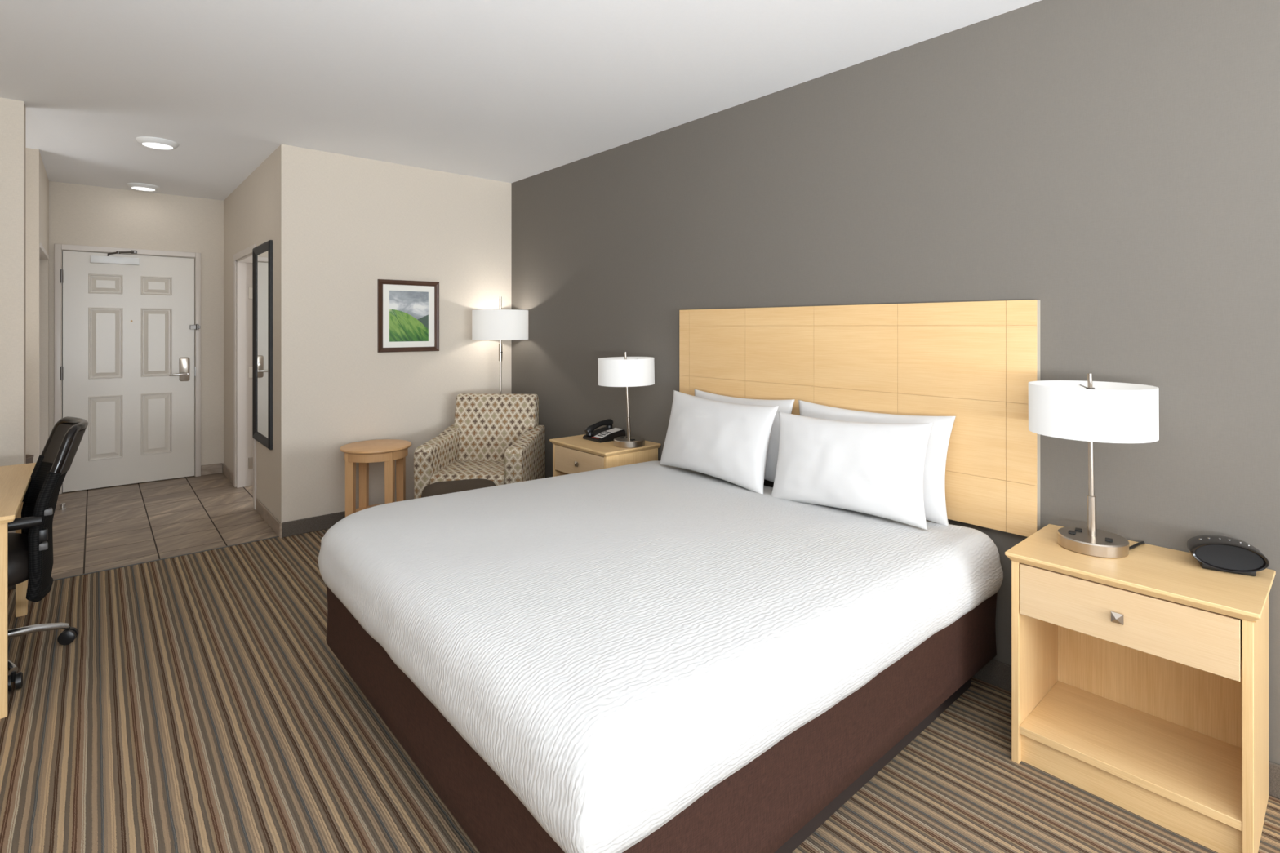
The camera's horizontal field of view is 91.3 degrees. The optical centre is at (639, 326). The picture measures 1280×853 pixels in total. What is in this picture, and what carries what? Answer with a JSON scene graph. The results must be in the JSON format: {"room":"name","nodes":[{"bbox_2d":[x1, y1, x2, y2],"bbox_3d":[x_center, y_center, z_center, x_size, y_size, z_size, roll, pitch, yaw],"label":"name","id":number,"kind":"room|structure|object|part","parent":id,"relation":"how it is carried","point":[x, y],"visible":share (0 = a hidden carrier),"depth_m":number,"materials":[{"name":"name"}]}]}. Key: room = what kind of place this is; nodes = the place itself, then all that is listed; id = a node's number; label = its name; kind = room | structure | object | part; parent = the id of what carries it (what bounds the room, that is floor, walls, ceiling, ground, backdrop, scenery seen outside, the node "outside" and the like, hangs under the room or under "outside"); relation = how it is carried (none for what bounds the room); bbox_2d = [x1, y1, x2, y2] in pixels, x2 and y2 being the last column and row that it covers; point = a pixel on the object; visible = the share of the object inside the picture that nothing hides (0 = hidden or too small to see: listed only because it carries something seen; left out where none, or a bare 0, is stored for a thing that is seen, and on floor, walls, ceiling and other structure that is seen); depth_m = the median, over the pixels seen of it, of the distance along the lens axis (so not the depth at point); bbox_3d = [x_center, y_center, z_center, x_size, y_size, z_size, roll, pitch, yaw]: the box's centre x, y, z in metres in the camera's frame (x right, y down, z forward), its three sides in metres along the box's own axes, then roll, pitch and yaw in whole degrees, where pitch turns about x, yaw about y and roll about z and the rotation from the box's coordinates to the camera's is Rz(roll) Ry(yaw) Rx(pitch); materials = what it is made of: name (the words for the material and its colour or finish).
{"room":"hotel room","nodes":[
{"label":"hotel room","id":0,"kind":"room"},
{"bbox_2d":[0,97,26,533],"bbox_3d":[-3.852,0.092,2.984,1.313,2.615,0.120,0,0,-41],"label":"wall","id":1,"kind":"structure","parent":0,"point":[12,112],"depth_m":3.34,"materials":[{"name":"beige paint"}]},
{"bbox_2d":[8,585,15,590],"bbox_3d":[-3.601,1.350,3.115,0.739,0.100,0.012,0,0,-41],"label":"baseboard","id":2,"kind":"structure","parent":1,"relation":"attached to","point":[13,587],"depth_m":3.33,"materials":[{"name":"carpet"}]},
{"bbox_2d":[53,536,279,581],"bbox_3d":[-2.863,1.398,3.779,1.222,0.004,0.012,0,0,-41],"label":"trim","id":3,"kind":"structure","parent":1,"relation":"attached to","point":[275,536],"depth_m":3.76,"materials":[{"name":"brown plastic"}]},
{"bbox_2d":[26,147,48,462],"bbox_3d":[-5.008,0.092,4.311,1.313,2.615,1.220,0,0,-41],"label":"wall","id":4,"kind":"structure","parent":0,"point":[37,179],"depth_m":4.27,"materials":[{"name":"beige paint"}]},
{"bbox_2d":[40,242,48,259],"bbox_3d":[-4.538,0.403,4.707,0.096,1.975,1.060,0,0,-41],"label":"door","id":5,"kind":"structure","parent":4,"relation":"in","point":[43,254],"depth_m":4.75,"materials":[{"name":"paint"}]},
{"bbox_2d":[48,181,223,493],"bbox_3d":[-4.116,0.092,5.983,3.655,2.615,0.110,0,0,-41],"label":"wall","id":6,"kind":"structure","parent":0,"point":[82,215],"depth_m":5.73,"materials":[{"name":"beige paint"}]},
{"bbox_2d":[53,243,200,493],"bbox_3d":[-4.497,0.352,5.540,1.006,2.095,0.159,0,0,-41],"label":"door","id":7,"kind":"structure","parent":6,"relation":"in","point":[128,370],"depth_m":5.53,"materials":[{"name":"paint"}]},
{"bbox_3d":[-4.521,-0.645,5.472,0.083,0.065,0.204,0,0,44],"label":"closer arm","id":8,"kind":"part","parent":7,"relation":"part of","materials":[{"name":"metal"}]},
{"bbox_3d":[-4.234,0.435,5.744,0.141,0.025,0.055,0,0,-41],"label":"lever handle","id":9,"kind":"part","parent":7,"relation":"part of","materials":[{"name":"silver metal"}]},
{"bbox_3d":[-4.219,0.392,5.797,0.080,0.222,0.013,0,0,-41],"label":"lock plate","id":10,"kind":"part","parent":7,"relation":"part of","materials":[{"name":"silver metal"}]},
{"bbox_2d":[200,462,222,475],"bbox_3d":[-4.069,1.353,5.945,0.173,0.095,0.010,0,0,-41],"label":"baseboard","id":11,"kind":"structure","parent":6,"relation":"attached to","point":[207,469],"depth_m":5.94,"materials":[{"name":"tile"}]},
{"bbox_2d":[223,144,301,523],"bbox_3d":[-3.146,0.092,5.124,0.120,2.615,2.460,0,0,-41],"label":"wall","id":12,"kind":"structure","parent":0,"point":[266,206],"depth_m":4.23,"materials":[{"name":"beige paint"}]},
{"bbox_2d":[222,462,233,484],"bbox_3d":[-3.782,1.353,5.755,0.010,0.095,0.643,0,0,-41],"label":"baseboard","id":13,"kind":"structure","parent":12,"relation":"attached to","point":[227,472],"depth_m":5.75,"materials":[{"name":"tile"}]},
{"bbox_2d":[233,244,256,510],"bbox_3d":[-2.916,0.383,5.444,0.914,2.035,0.950,0,0,-41],"label":"door","id":14,"kind":"structure","parent":12,"relation":"in","point":[244,445],"depth_m":5.47,"materials":[{"name":"paint"}]},
{"bbox_2d":[252,240,272,449],"bbox_3d":[-2.765,0.125,4.578,0.024,1.460,0.600,0,0,-41],"label":"wall mirror","id":15,"kind":"object","parent":12,"relation":"attached to","point":[262,254],"visible":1,"depth_m":4.59,"materials":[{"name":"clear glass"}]},
{"bbox_2d":[256,250,267,438],"bbox_3d":[-2.760,0.125,4.582,0.005,1.342,0.482,0,0,-41],"label":"mirror glass","id":16,"kind":"object","parent":15,"relation":"attached to","point":[261,255],"depth_m":4.59,"materials":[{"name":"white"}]},
{"bbox_2d":[256,498,279,537],"bbox_3d":[-2.656,1.353,4.463,0.010,0.095,0.800,0,0,-41],"label":"baseboard","id":17,"kind":"structure","parent":12,"relation":"attached to","point":[267,516],"depth_m":4.42,"materials":[{"name":"tile"}]},
{"bbox_2d":[280,523,282,538],"bbox_3d":[-2.379,1.351,4.146,0.014,0.099,0.004,0,0,-41],"label":"trim","id":18,"kind":"structure","parent":12,"relation":"attached to","point":[281,524],"depth_m":4.15,"materials":[{"name":"tile"}]},
{"bbox_2d":[301,147,511,519],"bbox_3d":[-1.722,0.092,4.800,1.600,2.615,0.100,0,0,-41],"label":"wall","id":19,"kind":"structure","parent":0,"point":[364,221],"depth_m":4.59,"materials":[{"name":"beige paint"}]},
{"bbox_2d":[282,498,413,537],"bbox_3d":[-1.734,1.350,4.715,1.704,0.100,0.012,0,0,-41],"label":"baseboard","id":20,"kind":"structure","parent":19,"relation":"attached to","point":[291,528],"depth_m":4.27,"materials":[{"name":"rubber"}]},
{"bbox_2d":[377,279,439,352],"bbox_3d":[-1.733,-0.081,4.707,0.459,0.534,0.026,0,0,-41],"label":"framed picture","id":21,"kind":"object","parent":19,"relation":"attached to","point":[408,311],"visible":1,"depth_m":4.70,"materials":[{"name":"paper"}]},
{"bbox_2d":[389,290,428,342],"bbox_3d":[-1.736,-0.080,4.710,0.296,0.378,0.001,0,0,-41],"label":"artwork","id":22,"kind":"object","parent":21,"relation":"attached to","point":[408,310],"depth_m":4.71},
{"bbox_2d":[0,0,1040,200],"bbox_3d":[0.123,-1.265,0.738,4.355,0.100,13.550,0,0,-41],"label":"ceiling","id":23,"kind":"structure","parent":0,"point":[504,91],"depth_m":2.98,"materials":[{"name":"paint"}]},
{"bbox_2d":[126,182,159,191],"bbox_3d":[-4.269,-1.200,5.379,0.224,0.030,0.224,0,0,-41],"label":"recessed light","id":24,"kind":"object","parent":23,"relation":"in","point":[139,186],"visible":1,"depth_m":5.33,"materials":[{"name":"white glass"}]},
{"bbox_2d":[131,186,155,191],"bbox_3d":[-4.269,-1.187,5.379,0.160,0.002,0.160,0,0,44],"label":"diffuser","id":25,"kind":"object","parent":24,"relation":"attached to","point":[144,188],"depth_m":5.38,"materials":[{"name":"white plastic"}]},
{"bbox_2d":[135,136,178,149],"bbox_3d":[-3.161,-1.200,4.103,0.224,0.030,0.224,0,0,-41],"label":"recessed light","id":26,"kind":"object","parent":23,"relation":"in","point":[157,143],"visible":1,"depth_m":4.06,"materials":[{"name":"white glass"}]},
{"bbox_2d":[142,142,173,149],"bbox_3d":[-3.161,-1.187,4.103,0.160,0.002,0.160,0,0,44],"label":"diffuser","id":27,"kind":"object","parent":26,"relation":"attached to","point":[154,145],"depth_m":4.10,"materials":[{"name":"white"}]},
{"bbox_2d":[0,472,1279,852],"bbox_3d":[0.123,1.450,0.738,4.355,0.100,13.550,0,0,-41],"label":"floor","id":28,"kind":"structure","parent":0,"point":[202,702],"depth_m":2.12,"materials":[{"name":"carpet"}]},
{"bbox_2d":[0,462,35,719],"bbox_3d":[-2.932,1.038,2.409,0.825,0.725,1.155,0,0,-41],"label":"desk","id":29,"kind":"object","parent":28,"relation":"on","point":[15,480],"visible":0.79,"depth_m":2.28,"materials":[{"name":"brown wood"}]},
{"bbox_3d":[-2.572,1.050,1.995,0.784,0.700,0.024,0,0,-41],"label":"panel","id":30,"kind":"part","parent":29,"relation":"part of","materials":[{"name":"brown wood"}]},
{"bbox_3d":[-3.003,1.050,3.040,0.040,0.700,0.040,0,0,-41],"label":"leg","id":31,"kind":"part","parent":29,"relation":"part of","materials":[{"name":"brown wood"}]},
{"bbox_2d":[26,454,34,463],"bbox_3d":[-4.073,1.122,4.011,0.272,0.556,0.272,0,0,-41],"label":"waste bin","id":32,"kind":"object","parent":28,"relation":"on","point":[29,458],"visible":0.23,"depth_m":4.07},
{"bbox_2d":[8,416,88,692],"bbox_3d":[-2.710,0.905,2.544,0.676,0.987,0.698,0,0,43],"label":"chair","id":33,"kind":"object","parent":28,"relation":"on","point":[30,551],"visible":0.94,"depth_m":2.57,"materials":[{"name":"black plastic"}]},
{"bbox_3d":[-2.553,1.301,2.456,0.292,0.077,0.044,0,0,18],"label":"leg","id":34,"kind":"part","parent":33,"relation":"part of","materials":[{"name":"metal"}]},
{"bbox_3d":[-2.743,0.963,2.486,0.490,0.125,0.475,0,0,43],"label":"seat","id":35,"kind":"part","parent":33,"relation":"part of","materials":[{"name":"black leather"}]},
{"bbox_3d":[-2.507,0.767,2.349,0.053,0.052,0.378,0,0,43],"label":"armrest","id":36,"kind":"part","parent":33,"relation":"part of","materials":[{"name":"black plastic"}]},
{"bbox_3d":[-2.618,1.301,2.653,0.044,0.077,0.292,0,0,36],"label":"leg","id":37,"kind":"part","parent":33,"relation":"part of","materials":[{"name":"metal"}]},
{"bbox_3d":[-2.510,0.526,2.737,0.432,0.168,0.130,0,0,43],"label":"head panel","id":38,"kind":"part","parent":33,"relation":"part of","materials":[{"name":"black plastic"}]},
{"bbox_3d":[-2.509,0.508,2.738,0.496,0.194,0.142,0,0,43],"label":"frame","id":39,"kind":"part","parent":33,"relation":"part of","materials":[{"name":"black plastic"}]},
{"bbox_2d":[58,502,66,510],"bbox_3d":[-4.430,1.377,4.801,0.044,0.046,0.044,0,0,-41],"label":"door stop","id":40,"kind":"object","parent":28,"relation":"on","point":[62,505],"visible":1,"depth_m":4.79,"materials":[{"name":"silver metal"}]},
{"bbox_2d":[339,439,411,516],"bbox_3d":[-1.813,1.107,4.306,0.456,0.587,0.456,0,0,-5],"label":"side table","id":41,"kind":"object","parent":28,"relation":"on","point":[363,452],"visible":0.72,"depth_m":4.20,"materials":[{"name":"brown wood"}]},
{"bbox_3d":[-1.927,1.117,4.169,0.052,0.565,0.052,0,0,-5],"label":"leg","id":42,"kind":"part","parent":41,"relation":"part of","materials":[{"name":"brown wood"}]},
{"bbox_3d":[-1.950,1.117,4.420,0.052,0.565,0.052,0,0,-5],"label":"leg","id":43,"kind":"part","parent":41,"relation":"part of","materials":[{"name":"brown wood"}]},
{"bbox_2d":[355,504,380,511],"bbox_3d":[-1.813,1.280,4.306,0.370,0.020,0.370,0,0,-5],"label":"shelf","id":44,"kind":"object","parent":41,"relation":"attached to","point":[362,507],"depth_m":4.40,"materials":[{"name":"brown wood"}]},
{"bbox_3d":[-1.676,1.117,4.191,0.052,0.565,0.052,0,0,-5],"label":"leg","id":45,"kind":"part","parent":41,"relation":"part of","materials":[{"name":"brown wood"}]},
{"bbox_3d":[-1.698,1.117,4.442,0.052,0.565,0.052,0,0,-5],"label":"leg","id":46,"kind":"part","parent":41,"relation":"part of","materials":[{"name":"brown wood"}]},
{"bbox_2d":[421,478,495,497],"bbox_3d":[-1.071,1.169,3.749,0.450,0.462,0.410,0,0,-21],"label":"ottoman","id":47,"kind":"object","parent":28,"relation":"on","point":[448,486],"visible":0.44,"depth_m":3.71,"materials":[{"name":"fabric"}]},
{"bbox_2d":[413,393,545,498],"bbox_3d":[-1.099,0.954,4.423,0.720,0.893,0.765,0,0,4],"label":"armchair","id":48,"kind":"object","parent":28,"relation":"on","point":[499,438],"visible":0.56,"depth_m":4.59,"materials":[{"name":"fabric"}]},
{"bbox_3d":[-1.401,1.016,4.442,0.115,0.549,0.724,0,0,4],"label":"arm","id":49,"kind":"part","parent":48,"relation":"part of","materials":[{"name":"fabric"}]},
{"bbox_2d":[430,460,504,485],"bbox_3d":[-1.105,1.032,4.338,0.486,0.137,0.594,0,0,4],"label":"seat cushion","id":50,"kind":"object","parent":48,"relation":"on","point":[451,470],"depth_m":4.18,"materials":[{"name":"fabric"}]},
{"bbox_3d":[-1.081,0.893,4.686,0.610,0.773,0.238,0,0,4],"label":"backrest","id":51,"kind":"part","parent":48,"relation":"part of","materials":[{"name":"fabric"}]},
{"bbox_3d":[-0.798,1.016,4.401,0.115,0.549,0.724,0,0,4],"label":"arm","id":52,"kind":"part","parent":48,"relation":"part of","materials":[{"name":"fabric"}]},
{"bbox_2d":[471,296,528,393],"bbox_3d":[-1.105,0.580,4.959,0.436,1.641,0.436,0,0,-41],"label":"floor lamp","id":53,"kind":"object","parent":28,"relation":"on","point":[500,324],"visible":0.78,"depth_m":4.77,"materials":[{"name":"white fabric"}]},
{"bbox_3d":[-1.105,-0.016,4.959,0.436,0.232,0.436,0,0,-41],"label":"lamp shade","id":54,"kind":"part","parent":53,"relation":"part of","materials":[{"name":"white fabric"}]},
{"bbox_2d":[549,434,661,476],"bbox_3d":[-0.230,1.062,3.958,0.446,0.675,0.588,0,0,-41],"label":"nightstand","id":55,"kind":"object","parent":28,"relation":"on","point":[573,454],"visible":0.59,"depth_m":3.82,"materials":[{"name":"brown wood"}]},
{"bbox_3d":[-0.402,1.077,4.165,0.409,0.647,0.022,0,0,-41],"label":"panel","id":56,"kind":"part","parent":55,"relation":"part of","materials":[{"name":"brown wood"}]},
{"bbox_3d":[-0.238,0.838,3.951,0.376,0.159,0.510,0,0,-41],"label":"drawer","id":57,"kind":"part","parent":55,"relation":"part of","materials":[{"name":"brown wood"}]},
{"bbox_2d":[582,418,625,442],"bbox_3d":[-0.232,0.667,4.049,0.217,0.116,0.190,0,0,-41],"label":"telephone","id":58,"kind":"object","parent":55,"relation":"on","point":[607,433],"visible":1,"depth_m":4.03,"materials":[{"name":"black plastic"}]},
{"bbox_2d":[597,351,654,448],"bbox_3d":[-0.084,0.439,3.832,0.348,0.572,0.348,0,0,-41],"label":"table lamp","id":59,"kind":"object","parent":55,"relation":"on","point":[626,371],"visible":1,"depth_m":3.70,"materials":[{"name":"white fabric"}]},
{"bbox_3d":[-0.084,0.270,3.832,0.346,0.160,0.346,-1,0,-41],"label":"lamp shade","id":60,"kind":"part","parent":59,"relation":"part of","materials":[{"name":"white fabric"}]},
{"bbox_3d":[-0.048,1.077,3.760,0.409,0.647,0.022,0,0,-41],"label":"panel","id":61,"kind":"part","parent":55,"relation":"part of","materials":[{"name":"brown wood"}]},
{"bbox_2d":[320,536,997,852],"bbox_3d":[0.028,1.082,2.458,1.929,0.636,1.880,0,0,-41],"label":"bed","id":62,"kind":"object","parent":28,"relation":"on","point":[775,802],"visible":0.27,"depth_m":1.65,"materials":[{"name":"brown fabric"}]},
{"bbox_2d":[318,460,1003,852],"bbox_3d":[0.007,0.855,2.442,1.965,0.260,1.949,0,0,-41],"label":"coverlet","id":63,"kind":"object","parent":62,"relation":"on","point":[615,645],"visible":0.94,"depth_m":1.68,"materials":[{"name":"white fabric"}]},
{"bbox_2d":[659,390,778,493],"bbox_3d":[0.369,0.562,3.172,0.186,0.418,0.755,0,0,-34],"label":"pillow","id":64,"kind":"object","parent":63,"relation":"on","point":[728,442],"visible":1,"depth_m":3.05,"materials":[{"name":"white fabric"}]},
{"bbox_2d":[694,389,795,482],"bbox_3d":[0.504,0.560,3.272,0.140,0.416,0.673,0,0,-37],"label":"pillow","id":65,"kind":"object","parent":63,"relation":"on","point":[784,406],"visible":0.14,"depth_m":3.06,"materials":[{"name":"white fabric"}]},
{"bbox_2d":[770,411,933,529],"bbox_3d":[0.853,0.575,2.614,0.703,0.414,0.181,0,0,44],"label":"pillow","id":66,"kind":"object","parent":63,"relation":"on","point":[872,468],"visible":1,"depth_m":2.52,"materials":[{"name":"white fabric"}]},
{"bbox_2d":[798,400,955,525],"bbox_3d":[0.979,0.565,2.724,0.135,0.426,0.730,0,0,-41],"label":"pillow","id":67,"kind":"object","parent":63,"relation":"on","point":[934,475],"visible":0.38,"depth_m":2.49,"materials":[{"name":"white fabric"}]},
{"bbox_2d":[1004,524,1275,852],"bbox_3d":[1.531,1.062,1.938,0.446,0.675,0.588,0,0,-41],"label":"nightstand","id":68,"kind":"object","parent":28,"relation":"on","point":[1140,679],"visible":0.98,"depth_m":1.88,"materials":[{"name":"brown wood"}]},
{"bbox_3d":[1.359,1.077,2.145,0.409,0.647,0.022,0,0,-41],"label":"panel","id":69,"kind":"part","parent":68,"relation":"part of","materials":[{"name":"brown wood"}]},
{"bbox_2d":[1028,373,1159,558],"bbox_3d":[1.477,0.439,2.052,0.347,0.573,0.346,0,0,-41],"label":"table lamp","id":70,"kind":"object","parent":68,"relation":"on","point":[1091,411],"visible":1,"depth_m":1.96,"materials":[{"name":"white fabric"}]},
{"bbox_2d":[1068,530,1075,534],"bbox_3d":[1.437,0.683,2.081,0.020,0.004,0.028,0,0,37],"label":"outlet","id":71,"kind":"object","parent":70,"relation":"attached to","point":[1070,532],"depth_m":2.07,"materials":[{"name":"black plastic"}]},
{"bbox_2d":[1075,528,1082,532],"bbox_3d":[1.476,0.683,2.106,0.020,0.004,0.028,0,0,37],"label":"outlet","id":72,"kind":"object","parent":70,"relation":"attached to","point":[1077,530],"depth_m":2.10,"materials":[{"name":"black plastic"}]},
{"bbox_3d":[1.477,0.270,2.052,0.346,0.160,0.346,0,0,-41],"label":"lamp shade","id":73,"kind":"part","parent":70,"relation":"part of","materials":[{"name":"white fabric"}]},
{"bbox_2d":[1105,537,1112,542],"bbox_3d":[1.504,0.683,2.007,0.020,0.004,0.028,0,0,37],"label":"outlet","id":74,"kind":"object","parent":70,"relation":"attached to","point":[1107,540],"depth_m":2.00,"materials":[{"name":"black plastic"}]},
{"bbox_3d":[1.372,0.837,1.799,0.024,0.029,0.029,0,0,-41],"label":"knob","id":75,"kind":"part","parent":68,"relation":"part of","materials":[{"name":"silver metal"}]},
{"bbox_2d":[1019,680,1241,831],"bbox_3d":[1.531,1.290,1.938,0.393,0.024,0.516,0,0,-41],"label":"shelf","id":76,"kind":"object","parent":68,"relation":"attached to","point":[1197,770],"depth_m":1.91,"materials":[{"name":"brown wood"}]},
{"bbox_3d":[1.522,0.838,1.930,0.376,0.159,0.510,0,0,-41],"label":"drawer","id":77,"kind":"part","parent":68,"relation":"part of","materials":[{"name":"brown wood"}]},
{"bbox_2d":[1128,541,1145,550],"bbox_3d":[1.636,0.732,2.060,0.136,0.040,0.012,0,0,-33],"label":"power cord","id":78,"kind":"object","parent":68,"relation":"on","point":[1136,544],"visible":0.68,"depth_m":2.05,"materials":[{"name":"black plastic"}]},
{"bbox_3d":[1.684,1.052,2.071,0.012,0.597,0.516,0,0,-41],"label":"panel","id":79,"kind":"part","parent":68,"relation":"part of","materials":[{"name":"brown wood"}]},
{"bbox_2d":[1186,534,1269,576],"bbox_3d":[1.762,0.681,1.886,0.172,0.089,0.127,0,0,33],"label":"clock radio","id":80,"kind":"object","parent":68,"relation":"on","point":[1212,552],"visible":1,"depth_m":1.85,"materials":[{"name":"black plastic"}]},
{"bbox_3d":[1.712,1.077,1.739,0.409,0.647,0.022,0,0,-41],"label":"panel","id":81,"kind":"part","parent":68,"relation":"part of","materials":[{"name":"brown wood"}]},
{"bbox_2d":[511,0,1279,764],"bbox_3d":[2.532,0.092,1.212,0.100,2.615,11.100,0,0,-41],"label":"wall","id":82,"kind":"structure","parent":0,"point":[1113,166],"depth_m":2.37,"materials":[{"name":"grey paint"}]},
{"bbox_2d":[679,299,1039,537],"bbox_3d":[0.862,0.340,3.018,0.042,0.880,1.864,0,0,-41],"label":"headboard","id":83,"kind":"object","parent":82,"relation":"attached to","point":[975,362],"visible":0.63,"depth_m":2.63,"materials":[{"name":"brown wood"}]},
{"bbox_3d":[0.865,0.340,3.021,0.035,0.880,1.864,0,0,-41],"label":"backing panel","id":84,"kind":"part","parent":83,"relation":"part of","materials":[{"name":"beige wood"}]},
{"bbox_2d":[973,658,1279,799],"bbox_3d":[2.494,1.350,1.170,0.012,0.100,10.888,0,0,-41],"label":"baseboard","id":85,"kind":"structure","parent":82,"relation":"attached to","point":[995,673],"depth_m":2.41,"materials":[{"name":"rubber"}]}
]}

